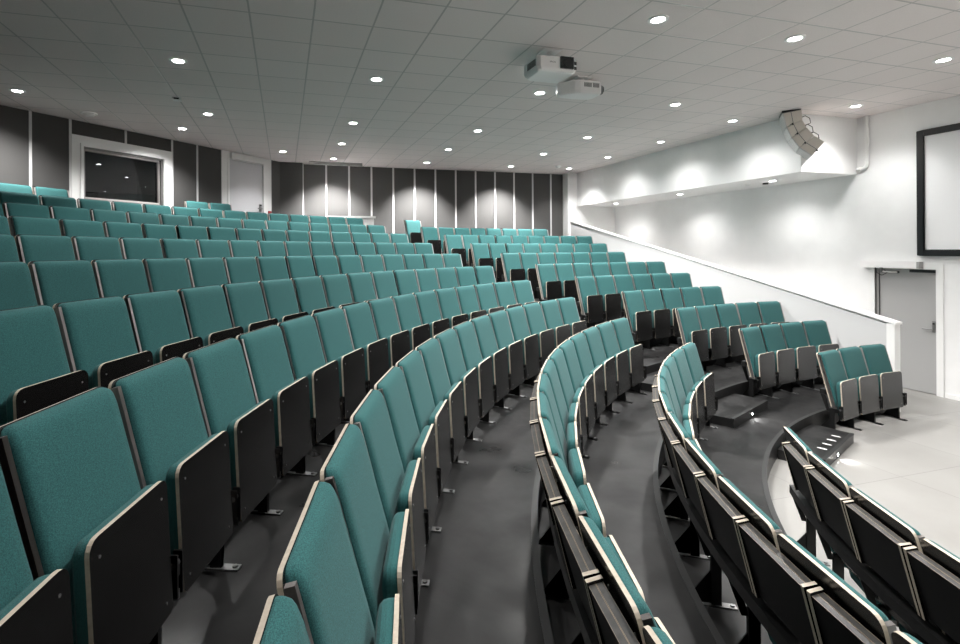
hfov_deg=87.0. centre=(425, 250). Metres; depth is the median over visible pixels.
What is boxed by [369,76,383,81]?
recessed light
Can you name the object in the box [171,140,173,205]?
trim
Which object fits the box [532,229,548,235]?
seat
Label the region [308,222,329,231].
seat
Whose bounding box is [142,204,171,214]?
seat
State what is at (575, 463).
seat cushion
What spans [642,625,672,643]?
seat
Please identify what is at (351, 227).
seat
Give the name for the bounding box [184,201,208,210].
seat
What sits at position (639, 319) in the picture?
seat
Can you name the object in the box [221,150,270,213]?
door
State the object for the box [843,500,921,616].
table
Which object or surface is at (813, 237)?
wall
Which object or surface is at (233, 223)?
seat
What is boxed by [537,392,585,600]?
seat
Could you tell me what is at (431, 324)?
seat cushion
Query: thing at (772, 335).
seat
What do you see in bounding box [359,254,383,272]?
seat
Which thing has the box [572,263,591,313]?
seat
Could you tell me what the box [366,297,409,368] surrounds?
seat
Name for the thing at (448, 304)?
seat
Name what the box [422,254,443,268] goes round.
seat
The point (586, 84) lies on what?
vent
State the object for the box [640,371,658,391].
step
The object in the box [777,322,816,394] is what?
seat
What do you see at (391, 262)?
seat
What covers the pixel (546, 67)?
ceiling projector
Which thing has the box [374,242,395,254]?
seat
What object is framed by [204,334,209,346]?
seat cushion
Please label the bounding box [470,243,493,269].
seat
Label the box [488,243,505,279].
seat
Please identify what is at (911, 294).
door
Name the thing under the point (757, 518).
seat
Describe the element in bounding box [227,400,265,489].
seat cushion
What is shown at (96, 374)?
seat cushion
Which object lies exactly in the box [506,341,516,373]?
seat cushion
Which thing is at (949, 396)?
baseboard
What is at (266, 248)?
seat
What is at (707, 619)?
trim
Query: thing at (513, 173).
trim
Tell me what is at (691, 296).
seat
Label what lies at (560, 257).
seat
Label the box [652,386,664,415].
table
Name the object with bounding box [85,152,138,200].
window pane
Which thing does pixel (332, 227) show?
seat
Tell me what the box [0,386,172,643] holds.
seat
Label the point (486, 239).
seat
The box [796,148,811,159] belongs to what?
grille
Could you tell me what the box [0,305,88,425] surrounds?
seat
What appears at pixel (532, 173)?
trim
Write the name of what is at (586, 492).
seat cushion
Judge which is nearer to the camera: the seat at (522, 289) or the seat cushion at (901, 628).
the seat cushion at (901, 628)
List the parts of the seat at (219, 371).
support post, backrest, foot plate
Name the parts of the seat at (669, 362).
backrest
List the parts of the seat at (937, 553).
backrest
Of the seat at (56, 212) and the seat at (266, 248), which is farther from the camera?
the seat at (266, 248)
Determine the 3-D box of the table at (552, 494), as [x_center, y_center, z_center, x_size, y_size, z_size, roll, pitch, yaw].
[0.566,1.136,2.184,0.120,0.339,0.444,0,0,5]
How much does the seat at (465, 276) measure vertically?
0.990 m
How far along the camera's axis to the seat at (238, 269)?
5.53 m
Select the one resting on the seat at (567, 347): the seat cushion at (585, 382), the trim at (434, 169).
the seat cushion at (585, 382)
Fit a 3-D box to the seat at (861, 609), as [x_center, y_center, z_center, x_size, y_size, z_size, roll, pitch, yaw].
[1.526,1.603,1.733,0.288,0.990,0.515,0,0,2]
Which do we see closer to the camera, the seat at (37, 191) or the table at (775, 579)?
the table at (775, 579)
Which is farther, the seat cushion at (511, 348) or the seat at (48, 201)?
the seat at (48, 201)
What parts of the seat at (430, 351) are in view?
backrest, foot plate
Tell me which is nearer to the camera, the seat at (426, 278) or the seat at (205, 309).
the seat at (205, 309)
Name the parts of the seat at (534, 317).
support post, backrest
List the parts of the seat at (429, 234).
backrest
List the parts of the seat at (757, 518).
backrest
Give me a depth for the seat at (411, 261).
8.53 m
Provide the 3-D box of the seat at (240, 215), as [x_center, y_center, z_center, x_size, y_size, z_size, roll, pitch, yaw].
[-3.611,-0.279,9.623,0.287,0.990,0.515,0,0,35]
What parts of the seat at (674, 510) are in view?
backrest, support post, foot plate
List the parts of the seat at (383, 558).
backrest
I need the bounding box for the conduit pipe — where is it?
[856,116,868,170]
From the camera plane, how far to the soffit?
10.18 m
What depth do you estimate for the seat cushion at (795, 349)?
7.32 m
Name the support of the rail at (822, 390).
attached to the seat at (892, 397)
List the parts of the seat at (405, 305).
backrest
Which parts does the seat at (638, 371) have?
support post, backrest, support post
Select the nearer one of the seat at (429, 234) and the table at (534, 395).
the table at (534, 395)
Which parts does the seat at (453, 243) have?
backrest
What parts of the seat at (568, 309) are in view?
backrest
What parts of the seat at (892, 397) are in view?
support post, foot plate, backrest, support post, foot plate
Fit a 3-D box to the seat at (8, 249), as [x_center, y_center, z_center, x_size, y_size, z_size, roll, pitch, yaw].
[-3.360,0.357,3.894,0.287,0.990,0.515,0,0,12]
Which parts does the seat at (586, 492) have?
backrest, support post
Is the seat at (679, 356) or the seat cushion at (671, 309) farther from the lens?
the seat cushion at (671, 309)
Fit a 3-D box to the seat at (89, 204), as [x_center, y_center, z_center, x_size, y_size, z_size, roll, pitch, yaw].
[-4.861,-0.271,7.457,0.287,0.990,0.515,0,0,25]
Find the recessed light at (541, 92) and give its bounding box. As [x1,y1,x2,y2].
[533,90,546,94]
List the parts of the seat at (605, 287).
backrest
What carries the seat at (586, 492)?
on the floor at (479, 570)
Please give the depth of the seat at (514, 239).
12.65 m
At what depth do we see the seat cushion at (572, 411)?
3.80 m
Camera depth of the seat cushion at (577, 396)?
4.28 m
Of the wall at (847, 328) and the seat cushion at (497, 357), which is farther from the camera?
the wall at (847, 328)
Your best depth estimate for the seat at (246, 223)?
9.00 m
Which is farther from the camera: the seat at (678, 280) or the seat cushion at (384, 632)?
the seat at (678, 280)
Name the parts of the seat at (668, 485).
support post, foot plate, backrest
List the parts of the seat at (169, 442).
support post, backrest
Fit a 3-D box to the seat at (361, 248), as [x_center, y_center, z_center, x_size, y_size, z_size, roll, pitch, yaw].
[-1.014,0.343,8.811,0.287,0.990,0.515,0,0,39]
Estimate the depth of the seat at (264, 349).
3.00 m
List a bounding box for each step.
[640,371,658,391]
[710,393,767,427]
[778,424,853,464]
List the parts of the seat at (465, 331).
backrest, support post, foot plate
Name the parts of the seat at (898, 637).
backrest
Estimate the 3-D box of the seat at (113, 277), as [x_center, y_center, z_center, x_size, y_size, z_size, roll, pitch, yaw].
[-2.433,0.565,4.115,0.287,0.990,0.515,0,0,14]
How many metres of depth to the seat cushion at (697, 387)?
5.32 m
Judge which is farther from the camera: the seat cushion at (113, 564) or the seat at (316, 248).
the seat at (316, 248)
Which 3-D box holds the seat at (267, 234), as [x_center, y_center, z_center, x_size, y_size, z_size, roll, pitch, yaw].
[-2.449,0.139,8.294,0.287,0.990,0.515,0,0,33]
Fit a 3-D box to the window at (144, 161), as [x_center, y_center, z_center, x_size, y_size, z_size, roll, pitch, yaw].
[-5.686,-1.360,9.484,0.170,1.310,1.860,0,0,29]
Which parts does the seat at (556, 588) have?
backrest, support post, foot plate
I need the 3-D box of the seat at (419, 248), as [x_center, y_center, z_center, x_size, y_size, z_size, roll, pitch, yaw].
[0.019,0.337,9.920,0.550,0.990,0.287,0,0,-43]
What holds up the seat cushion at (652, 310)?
on the seat at (652, 298)
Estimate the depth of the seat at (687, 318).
7.64 m
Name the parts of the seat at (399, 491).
backrest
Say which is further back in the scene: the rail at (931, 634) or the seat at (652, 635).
the rail at (931, 634)
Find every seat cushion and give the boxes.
[0,574,49,619]
[6,389,17,422]
[72,484,153,643]
[92,364,100,387]
[155,346,162,363]
[166,433,218,554]
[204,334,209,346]
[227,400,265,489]
[271,378,300,446]
[307,361,331,417]
[337,349,356,397]
[363,339,380,379]
[374,597,394,643]
[382,512,404,599]
[387,333,396,367]
[397,460,416,512]
[409,325,420,350]
[412,425,430,459]
[428,401,443,458]
[430,322,432,337]
[443,382,458,437]
[458,368,472,415]
[474,357,487,397]
[490,348,502,384]
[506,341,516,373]
[521,334,533,363]
[538,329,548,356]
[554,327,555,347]
[567,422,575,470]
[568,403,575,423]
[568,449,583,488]
[572,387,581,402]
[578,485,602,534]
[579,375,589,386]
[589,365,599,400]
[600,357,610,385]
[604,537,632,581]
[613,350,624,379]
[627,345,636,371]
[634,312,635,330]
[652,310,653,327]
[671,309,672,325]
[682,404,688,422]
[682,420,692,439]
[684,392,692,404]
[690,381,700,391]
[699,373,709,400]
[708,329,709,347]
[727,326,729,344]
[755,352,767,383]
[768,633,776,643]
[774,350,777,371]
[794,348,796,367]
[836,379,848,415]
[849,569,895,620]
[856,374,872,400]
[877,371,894,395]
[898,622,911,635]
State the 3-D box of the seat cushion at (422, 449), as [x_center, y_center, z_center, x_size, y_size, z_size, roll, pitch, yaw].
[-0.008,1.244,2.785,0.074,0.440,0.406,0,0,9]
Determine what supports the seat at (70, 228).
on the floor at (479, 570)
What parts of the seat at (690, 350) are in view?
backrest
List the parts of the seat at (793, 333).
support post, backrest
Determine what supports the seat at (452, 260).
on the floor at (479, 570)
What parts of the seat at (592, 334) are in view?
backrest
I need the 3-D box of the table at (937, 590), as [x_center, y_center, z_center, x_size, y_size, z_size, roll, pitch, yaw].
[2.278,1.551,2.139,0.120,0.339,0.429,0,0,6]
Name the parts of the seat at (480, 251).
backrest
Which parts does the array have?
hanging frame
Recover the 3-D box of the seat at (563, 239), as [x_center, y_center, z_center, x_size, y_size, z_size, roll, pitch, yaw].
[3.779,0.101,13.189,0.515,0.990,0.287,0,0,-19]
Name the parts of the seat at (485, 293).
backrest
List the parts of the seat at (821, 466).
backrest, support post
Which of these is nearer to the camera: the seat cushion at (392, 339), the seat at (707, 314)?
the seat cushion at (392, 339)
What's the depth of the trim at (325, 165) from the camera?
13.40 m
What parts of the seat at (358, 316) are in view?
backrest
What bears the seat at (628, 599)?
on the floor at (479, 570)
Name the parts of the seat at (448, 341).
backrest, foot plate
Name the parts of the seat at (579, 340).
backrest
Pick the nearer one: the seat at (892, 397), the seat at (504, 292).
the seat at (892, 397)
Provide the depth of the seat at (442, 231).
12.48 m
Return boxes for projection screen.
[916,123,959,255]
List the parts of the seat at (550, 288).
backrest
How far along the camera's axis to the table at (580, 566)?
1.74 m
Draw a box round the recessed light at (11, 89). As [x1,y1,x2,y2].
[8,88,25,92]
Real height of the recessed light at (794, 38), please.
0.012 m
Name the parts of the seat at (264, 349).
support post, foot plate, backrest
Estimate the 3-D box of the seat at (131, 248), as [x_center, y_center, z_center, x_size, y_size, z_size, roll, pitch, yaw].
[-2.958,0.355,5.338,0.287,0.990,0.515,0,0,19]
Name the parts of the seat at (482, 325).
support post, backrest, foot plate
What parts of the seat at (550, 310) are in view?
backrest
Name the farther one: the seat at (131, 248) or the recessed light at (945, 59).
the recessed light at (945, 59)
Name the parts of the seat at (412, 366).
backrest, foot plate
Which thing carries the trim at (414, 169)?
attached to the wall at (291, 173)
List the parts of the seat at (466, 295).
backrest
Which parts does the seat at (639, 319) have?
backrest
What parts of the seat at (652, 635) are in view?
backrest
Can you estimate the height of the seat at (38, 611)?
0.990 m
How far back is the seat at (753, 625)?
2.50 m
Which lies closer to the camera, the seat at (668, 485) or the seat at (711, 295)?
the seat at (668, 485)
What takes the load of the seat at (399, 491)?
on the floor at (479, 570)
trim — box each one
[29,111,31,187]
[69,119,71,197]
[124,130,126,143]
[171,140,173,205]
[196,145,198,201]
[271,179,271,210]
[303,164,303,214]
[325,165,326,216]
[348,166,349,215]
[370,167,372,215]
[392,168,393,232]
[414,169,415,219]
[434,169,436,227]
[455,170,456,227]
[475,171,476,227]
[494,172,495,228]
[513,173,514,228]
[531,361,663,643]
[532,173,533,228]
[550,174,551,235]
[570,221,901,324]
[653,378,755,643]
[762,407,837,534]
[886,323,900,411]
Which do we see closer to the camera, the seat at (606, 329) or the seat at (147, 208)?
the seat at (606, 329)
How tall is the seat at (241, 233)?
0.990 m
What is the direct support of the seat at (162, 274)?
on the floor at (479, 570)
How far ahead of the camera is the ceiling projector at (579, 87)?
6.66 m
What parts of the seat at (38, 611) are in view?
backrest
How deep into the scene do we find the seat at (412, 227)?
12.93 m
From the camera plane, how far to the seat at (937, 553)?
2.22 m
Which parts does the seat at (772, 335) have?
support post, backrest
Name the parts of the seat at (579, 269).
backrest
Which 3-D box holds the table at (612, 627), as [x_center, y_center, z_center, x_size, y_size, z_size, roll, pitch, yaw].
[0.543,1.136,1.279,0.120,0.339,0.444,0,0,-2]
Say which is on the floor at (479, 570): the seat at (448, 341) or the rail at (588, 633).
the seat at (448, 341)
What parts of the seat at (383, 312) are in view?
backrest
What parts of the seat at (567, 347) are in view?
backrest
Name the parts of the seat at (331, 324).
foot plate, support post, support post, backrest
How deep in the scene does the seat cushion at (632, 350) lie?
6.29 m
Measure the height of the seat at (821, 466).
0.990 m
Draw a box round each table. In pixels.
[529,398,550,467]
[530,381,537,398]
[530,421,546,456]
[535,453,570,581]
[550,499,600,643]
[585,575,639,643]
[652,375,657,386]
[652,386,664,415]
[653,400,670,464]
[658,418,685,496]
[671,442,710,536]
[695,473,753,593]
[736,518,819,643]
[782,442,818,518]
[805,467,858,559]
[806,586,883,643]
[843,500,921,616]
[903,546,959,643]
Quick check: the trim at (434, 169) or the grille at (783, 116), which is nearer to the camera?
the grille at (783, 116)
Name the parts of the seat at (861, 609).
backrest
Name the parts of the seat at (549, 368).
backrest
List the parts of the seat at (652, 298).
support post, backrest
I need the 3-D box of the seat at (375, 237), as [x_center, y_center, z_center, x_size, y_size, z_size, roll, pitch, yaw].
[-0.879,0.130,10.237,0.287,0.990,0.515,0,0,45]
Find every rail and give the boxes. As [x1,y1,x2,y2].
[546,463,599,643]
[664,445,801,643]
[741,360,746,365]
[789,484,954,643]
[820,387,826,393]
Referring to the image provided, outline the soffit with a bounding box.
[577,114,856,206]
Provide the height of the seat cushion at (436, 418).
0.440 m
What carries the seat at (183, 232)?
on the floor at (479, 570)
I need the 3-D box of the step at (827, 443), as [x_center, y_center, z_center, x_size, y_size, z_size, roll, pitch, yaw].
[4.507,2.238,5.794,1.289,0.109,0.455,0,0,-39]
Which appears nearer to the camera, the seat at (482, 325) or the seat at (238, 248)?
the seat at (482, 325)
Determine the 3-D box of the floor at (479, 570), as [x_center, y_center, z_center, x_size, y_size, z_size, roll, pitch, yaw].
[-0.291,1.153,-0.852,18.288,2.338,35.181,0,0,-16]
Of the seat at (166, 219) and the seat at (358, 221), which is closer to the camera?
the seat at (166, 219)
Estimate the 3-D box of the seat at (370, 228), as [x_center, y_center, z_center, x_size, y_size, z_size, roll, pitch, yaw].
[-1.049,-0.082,11.259,0.550,0.990,0.287,0,0,-43]
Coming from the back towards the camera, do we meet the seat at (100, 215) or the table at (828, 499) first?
the seat at (100, 215)
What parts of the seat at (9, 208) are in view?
backrest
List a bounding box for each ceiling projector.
[524,47,576,82]
[556,75,603,99]
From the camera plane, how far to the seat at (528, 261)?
10.48 m
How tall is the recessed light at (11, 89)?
0.012 m
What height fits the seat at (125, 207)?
0.990 m
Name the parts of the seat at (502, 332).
support post, backrest, foot plate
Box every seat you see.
[0,183,32,193]
[0,191,38,213]
[0,203,3,215]
[0,215,10,234]
[0,234,19,261]
[0,261,37,309]
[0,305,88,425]
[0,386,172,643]
[0,465,72,643]
[2,202,49,228]
[8,216,60,237]
[14,234,75,264]
[28,260,98,306]
[32,186,69,201]
[38,195,76,213]
[49,206,90,221]
[52,296,152,389]
[59,219,104,238]
[71,236,122,262]
[77,198,111,212]
[89,209,126,224]
[91,259,149,297]
[103,221,142,238]
[108,357,232,643]
[111,201,142,213]
[118,237,162,260]
[123,290,202,364]
[126,211,159,224]
[141,223,177,239]
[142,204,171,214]
[142,258,191,291]
[158,214,189,225]
[159,238,198,259]
[171,206,197,216]
[175,225,207,240]
[177,285,243,346]
[183,338,276,571]
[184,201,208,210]
[185,257,227,286]
[188,216,216,227]
[195,239,230,257]
[198,208,222,219]
[206,227,236,240]
[208,203,231,213]
[216,217,241,229]
[221,281,277,332]
[222,210,245,219]
[222,257,259,283]
[227,240,259,257]
[235,228,262,241]
[236,325,311,515]
[241,219,265,230]
[245,212,267,221]
[253,594,310,643]
[255,256,288,280]
[257,241,285,256]
[258,278,307,322]
[261,229,286,241]
[265,220,287,230]
[267,213,288,221]
[276,480,402,643]
[277,315,340,476]
[283,241,310,256]
[284,256,315,278]
[285,230,308,241]
[287,221,308,231]
[288,214,308,222]
[291,276,334,315]
[308,216,327,223]
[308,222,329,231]
[308,231,330,242]
[308,241,333,255]
[311,255,339,275]
[311,307,365,446]
[319,274,358,307]
[320,423,415,643]
[327,217,345,223]
[328,223,348,231]
[329,232,350,241]
[331,242,354,255]
[336,255,362,273]
[341,302,388,422]
[345,217,363,224]
[345,272,375,302]
[348,224,366,232]
[350,232,370,242]
[350,389,425,615]
[353,242,375,255]
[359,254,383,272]
[366,225,385,233]
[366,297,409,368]
[370,233,389,242]
[370,271,397,298]
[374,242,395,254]
[374,366,438,586]
[381,254,404,270]
[388,233,408,243]
[390,293,429,350]
[392,269,418,294]
[394,243,414,254]
[395,350,451,532]
[402,254,424,269]
[404,220,421,243]
[413,243,433,254]
[413,290,449,337]
[414,268,438,291]
[415,338,465,493]
[420,227,441,253]
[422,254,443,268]
[433,287,467,328]
[434,267,457,288]
[434,328,479,464]
[437,227,453,253]
[441,253,462,267]
[444,235,466,266]
[452,321,493,441]
[453,228,469,234]
[454,266,476,285]
[454,285,486,320]
[461,235,478,266]
[469,228,485,235]
[469,315,508,423]
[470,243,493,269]
[473,266,495,283]
[473,283,504,313]
[478,235,494,243]
[485,228,500,235]
[487,310,523,409]
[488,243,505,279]
[492,281,521,308]
[494,235,511,243]
[501,229,516,236]
[501,253,525,281]
[504,306,539,397]
[505,243,522,252]
[511,235,527,243]
[511,280,538,304]
[516,229,532,236]
[518,253,538,290]
[520,302,554,386]
[522,243,539,252]
[527,236,543,243]
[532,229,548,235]
[535,252,554,298]
[535,264,561,300]
[537,373,577,545]
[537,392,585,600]
[538,299,570,347]
[539,243,556,253]
[539,418,605,643]
[541,359,581,505]
[543,236,559,244]
[548,348,586,454]
[550,455,644,600]
[553,263,578,301]
[554,252,572,263]
[555,297,586,335]
[556,243,573,252]
[557,339,595,458]
[559,236,575,243]
[569,332,605,440]
[571,252,590,263]
[572,243,590,252]
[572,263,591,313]
[575,236,592,243]
[575,276,603,322]
[578,515,674,643]
[581,326,616,425]
[589,243,607,252]
[589,252,607,262]
[590,262,609,275]
[593,275,621,324]
[595,321,629,413]
[606,252,626,261]
[608,262,628,275]
[610,317,646,403]
[612,274,633,317]
[621,290,652,341]
[626,262,646,274]
[631,274,652,290]
[640,289,670,350]
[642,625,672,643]
[645,261,666,274]
[650,273,671,288]
[658,288,683,347]
[658,365,691,491]
[658,377,694,521]
[659,392,709,559]
[662,356,697,467]
[667,412,737,610]
[669,273,692,287]
[669,348,705,434]
[675,307,708,361]
[679,287,703,342]
[679,342,717,440]
[684,438,760,643]
[694,305,727,372]
[699,286,724,305]
[713,303,746,368]
[717,476,782,643]
[733,302,767,363]
[739,326,775,396]
[756,301,787,324]
[757,324,795,398]
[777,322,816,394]
[777,534,896,643]
[783,427,848,579]
[800,320,838,390]
[807,452,898,626]
[816,349,858,428]
[836,346,879,430]
[849,487,944,643]
[857,344,907,424]
[891,631,922,643]
[920,539,959,643]
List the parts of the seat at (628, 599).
backrest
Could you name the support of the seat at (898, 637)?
on the floor at (479, 570)
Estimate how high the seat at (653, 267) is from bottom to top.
0.990 m
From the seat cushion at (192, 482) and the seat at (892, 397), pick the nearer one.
the seat cushion at (192, 482)
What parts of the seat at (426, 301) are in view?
backrest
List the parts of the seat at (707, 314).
support post, backrest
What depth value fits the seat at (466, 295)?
6.70 m
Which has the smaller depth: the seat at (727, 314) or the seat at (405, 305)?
the seat at (405, 305)
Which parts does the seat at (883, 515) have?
backrest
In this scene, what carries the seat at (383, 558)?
on the floor at (479, 570)
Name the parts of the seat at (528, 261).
backrest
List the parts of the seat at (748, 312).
support post, backrest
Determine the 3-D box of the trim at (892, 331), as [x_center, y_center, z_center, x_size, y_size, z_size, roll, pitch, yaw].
[6.644,1.657,7.134,0.113,1.245,0.100,0,0,-16]
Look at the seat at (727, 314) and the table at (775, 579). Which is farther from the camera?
the seat at (727, 314)
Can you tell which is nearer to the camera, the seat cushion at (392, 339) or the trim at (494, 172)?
the seat cushion at (392, 339)
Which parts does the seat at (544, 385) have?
support post, foot plate, backrest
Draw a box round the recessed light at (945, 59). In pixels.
[932,57,954,62]
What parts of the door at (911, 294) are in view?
opener arm, closer rail, handle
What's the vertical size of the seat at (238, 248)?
0.990 m
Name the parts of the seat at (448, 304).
backrest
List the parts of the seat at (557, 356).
backrest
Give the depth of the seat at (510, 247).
11.50 m
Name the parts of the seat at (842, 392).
support post, backrest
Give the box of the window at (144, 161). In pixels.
[71,134,171,212]
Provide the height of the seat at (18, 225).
0.990 m
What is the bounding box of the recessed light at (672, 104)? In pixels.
[668,103,681,106]
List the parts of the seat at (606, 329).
support post, backrest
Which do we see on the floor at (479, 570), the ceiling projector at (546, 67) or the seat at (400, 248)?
the seat at (400, 248)
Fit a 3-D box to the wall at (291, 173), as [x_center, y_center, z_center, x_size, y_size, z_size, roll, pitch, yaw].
[0.127,0.009,14.133,8.500,4.620,0.340,0,0,-16]
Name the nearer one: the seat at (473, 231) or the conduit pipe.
the conduit pipe
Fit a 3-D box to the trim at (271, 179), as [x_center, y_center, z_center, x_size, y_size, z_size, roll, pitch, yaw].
[-3.879,-1.066,12.600,0.010,2.420,0.040,0,0,29]
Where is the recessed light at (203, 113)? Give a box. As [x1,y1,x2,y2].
[201,112,213,115]
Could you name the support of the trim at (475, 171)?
attached to the wall at (291, 173)
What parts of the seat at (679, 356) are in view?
backrest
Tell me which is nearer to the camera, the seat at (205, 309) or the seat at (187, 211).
the seat at (205, 309)
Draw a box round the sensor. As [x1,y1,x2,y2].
[172,97,181,101]
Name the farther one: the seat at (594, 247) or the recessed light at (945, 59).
the seat at (594, 247)
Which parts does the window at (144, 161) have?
sash, glass pane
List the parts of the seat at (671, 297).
support post, backrest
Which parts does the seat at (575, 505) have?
backrest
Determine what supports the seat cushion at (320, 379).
on the seat at (300, 334)
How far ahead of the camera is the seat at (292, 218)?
10.84 m
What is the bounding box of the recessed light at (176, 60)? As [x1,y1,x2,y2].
[169,57,186,63]
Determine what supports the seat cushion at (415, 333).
on the seat at (405, 305)
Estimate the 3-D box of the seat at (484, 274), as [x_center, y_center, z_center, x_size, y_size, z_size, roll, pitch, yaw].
[1.067,0.756,8.560,0.550,0.990,0.287,0,0,-44]
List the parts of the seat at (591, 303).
support post, backrest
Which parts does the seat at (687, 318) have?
backrest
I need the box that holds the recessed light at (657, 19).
[647,15,668,23]
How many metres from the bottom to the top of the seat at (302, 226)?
0.990 m
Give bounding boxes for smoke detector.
[80,111,97,116]
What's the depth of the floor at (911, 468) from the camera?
5.22 m
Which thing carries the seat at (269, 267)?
on the floor at (479, 570)
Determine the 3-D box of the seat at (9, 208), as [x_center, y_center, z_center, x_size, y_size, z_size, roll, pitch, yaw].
[-4.588,-0.060,5.854,0.287,0.990,0.515,0,0,19]
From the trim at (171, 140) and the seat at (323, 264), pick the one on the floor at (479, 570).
the seat at (323, 264)
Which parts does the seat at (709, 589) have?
backrest, support post, foot plate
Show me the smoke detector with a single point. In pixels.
(86, 113)
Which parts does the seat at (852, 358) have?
support post, foot plate, backrest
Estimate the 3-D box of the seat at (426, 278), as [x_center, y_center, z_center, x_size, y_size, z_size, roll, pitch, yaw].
[0.068,0.762,7.424,0.287,0.990,0.515,0,0,37]
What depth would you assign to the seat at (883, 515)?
2.56 m
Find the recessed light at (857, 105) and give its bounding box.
[848,104,863,107]
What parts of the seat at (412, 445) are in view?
backrest, foot plate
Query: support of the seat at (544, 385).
on the floor at (479, 570)
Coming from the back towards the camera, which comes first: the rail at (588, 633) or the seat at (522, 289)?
the seat at (522, 289)
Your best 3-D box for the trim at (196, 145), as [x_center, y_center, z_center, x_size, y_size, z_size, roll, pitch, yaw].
[-4.897,-1.060,10.786,0.010,2.420,0.040,0,0,29]
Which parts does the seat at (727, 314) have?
support post, backrest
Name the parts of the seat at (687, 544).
backrest, support post, foot plate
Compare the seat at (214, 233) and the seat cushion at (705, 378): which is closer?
the seat cushion at (705, 378)
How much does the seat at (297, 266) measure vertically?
0.990 m
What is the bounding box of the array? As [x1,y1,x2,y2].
[779,109,823,159]
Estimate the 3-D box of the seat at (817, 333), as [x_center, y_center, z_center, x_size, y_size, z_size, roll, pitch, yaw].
[6.018,1.576,7.639,0.550,0.990,0.288,0,0,-17]
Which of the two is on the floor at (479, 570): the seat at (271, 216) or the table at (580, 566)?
the seat at (271, 216)
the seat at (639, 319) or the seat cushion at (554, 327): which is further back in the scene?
the seat at (639, 319)
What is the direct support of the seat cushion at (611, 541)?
on the seat at (575, 505)
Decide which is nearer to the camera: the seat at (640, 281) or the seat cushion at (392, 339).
the seat cushion at (392, 339)
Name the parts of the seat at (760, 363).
support post, backrest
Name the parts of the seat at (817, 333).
support post, backrest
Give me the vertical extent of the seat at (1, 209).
0.990 m
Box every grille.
[779,113,786,131]
[783,127,791,142]
[788,138,799,151]
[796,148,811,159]
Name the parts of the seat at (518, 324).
support post, backrest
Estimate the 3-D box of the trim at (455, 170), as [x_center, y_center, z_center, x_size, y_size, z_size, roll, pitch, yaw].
[0.871,-0.745,14.390,0.048,3.120,0.010,0,0,-16]
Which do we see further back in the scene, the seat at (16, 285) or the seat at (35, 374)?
the seat at (16, 285)
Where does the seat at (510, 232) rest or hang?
on the floor at (479, 570)
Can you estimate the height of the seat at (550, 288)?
0.990 m
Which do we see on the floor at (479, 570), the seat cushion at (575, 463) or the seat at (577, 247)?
the seat at (577, 247)
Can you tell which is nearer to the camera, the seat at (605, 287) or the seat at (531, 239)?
the seat at (605, 287)
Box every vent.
[309,161,361,166]
[527,59,535,70]
[584,82,598,87]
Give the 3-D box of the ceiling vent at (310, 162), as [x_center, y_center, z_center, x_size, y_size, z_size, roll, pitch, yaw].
[-2.330,-2.251,13.030,1.360,0.070,0.140,0,0,-16]
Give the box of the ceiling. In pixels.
[0,0,959,174]
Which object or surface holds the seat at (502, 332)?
on the floor at (479, 570)
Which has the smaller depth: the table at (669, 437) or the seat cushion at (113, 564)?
the seat cushion at (113, 564)
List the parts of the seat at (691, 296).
backrest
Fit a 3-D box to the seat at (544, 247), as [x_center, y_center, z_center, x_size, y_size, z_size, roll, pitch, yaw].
[2.952,0.319,11.924,0.515,0.990,0.287,0,0,-25]
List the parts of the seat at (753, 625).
backrest, support post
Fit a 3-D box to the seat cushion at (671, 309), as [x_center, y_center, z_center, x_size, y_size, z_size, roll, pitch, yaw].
[4.428,1.217,8.757,0.406,0.440,0.074,0,0,-26]
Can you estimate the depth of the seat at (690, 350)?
5.76 m
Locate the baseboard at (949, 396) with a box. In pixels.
[945,393,959,400]
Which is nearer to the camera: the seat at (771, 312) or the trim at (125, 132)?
the seat at (771, 312)
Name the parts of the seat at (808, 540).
backrest, support post, support post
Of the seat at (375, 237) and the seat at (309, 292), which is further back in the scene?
the seat at (375, 237)
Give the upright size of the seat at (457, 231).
0.990 m
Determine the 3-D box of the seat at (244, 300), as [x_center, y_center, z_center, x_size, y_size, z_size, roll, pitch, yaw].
[-1.492,0.771,4.320,0.287,0.990,0.515,0,0,17]
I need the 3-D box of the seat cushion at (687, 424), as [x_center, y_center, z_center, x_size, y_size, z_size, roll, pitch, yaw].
[2.153,1.656,4.117,0.074,0.440,0.406,0,0,24]
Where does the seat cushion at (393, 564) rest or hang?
on the seat at (383, 558)
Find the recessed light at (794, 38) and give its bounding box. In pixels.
[784,34,805,42]
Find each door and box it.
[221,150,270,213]
[860,261,944,397]
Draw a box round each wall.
[0,105,279,213]
[280,162,562,235]
[563,173,614,235]
[571,222,887,347]
[615,95,959,395]
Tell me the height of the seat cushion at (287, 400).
0.440 m
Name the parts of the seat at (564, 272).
backrest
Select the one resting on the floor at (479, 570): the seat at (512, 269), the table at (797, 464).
the seat at (512, 269)
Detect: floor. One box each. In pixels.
[162,279,885,643]
[768,387,959,630]
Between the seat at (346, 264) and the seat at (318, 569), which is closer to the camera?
the seat at (318, 569)
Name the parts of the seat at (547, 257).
backrest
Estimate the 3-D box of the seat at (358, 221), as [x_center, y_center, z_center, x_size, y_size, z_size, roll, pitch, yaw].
[-1.622,-0.291,11.892,0.550,0.990,0.287,0,0,-43]
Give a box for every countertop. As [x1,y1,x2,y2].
[327,216,375,225]
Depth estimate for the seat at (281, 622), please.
0.96 m
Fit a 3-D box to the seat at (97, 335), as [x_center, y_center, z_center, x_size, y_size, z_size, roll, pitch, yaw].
[-1.806,0.773,2.857,0.287,0.990,0.515,0,0,8]
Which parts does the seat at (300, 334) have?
support post, foot plate, backrest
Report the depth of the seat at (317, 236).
9.14 m
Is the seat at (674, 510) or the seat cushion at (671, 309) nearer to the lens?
the seat at (674, 510)

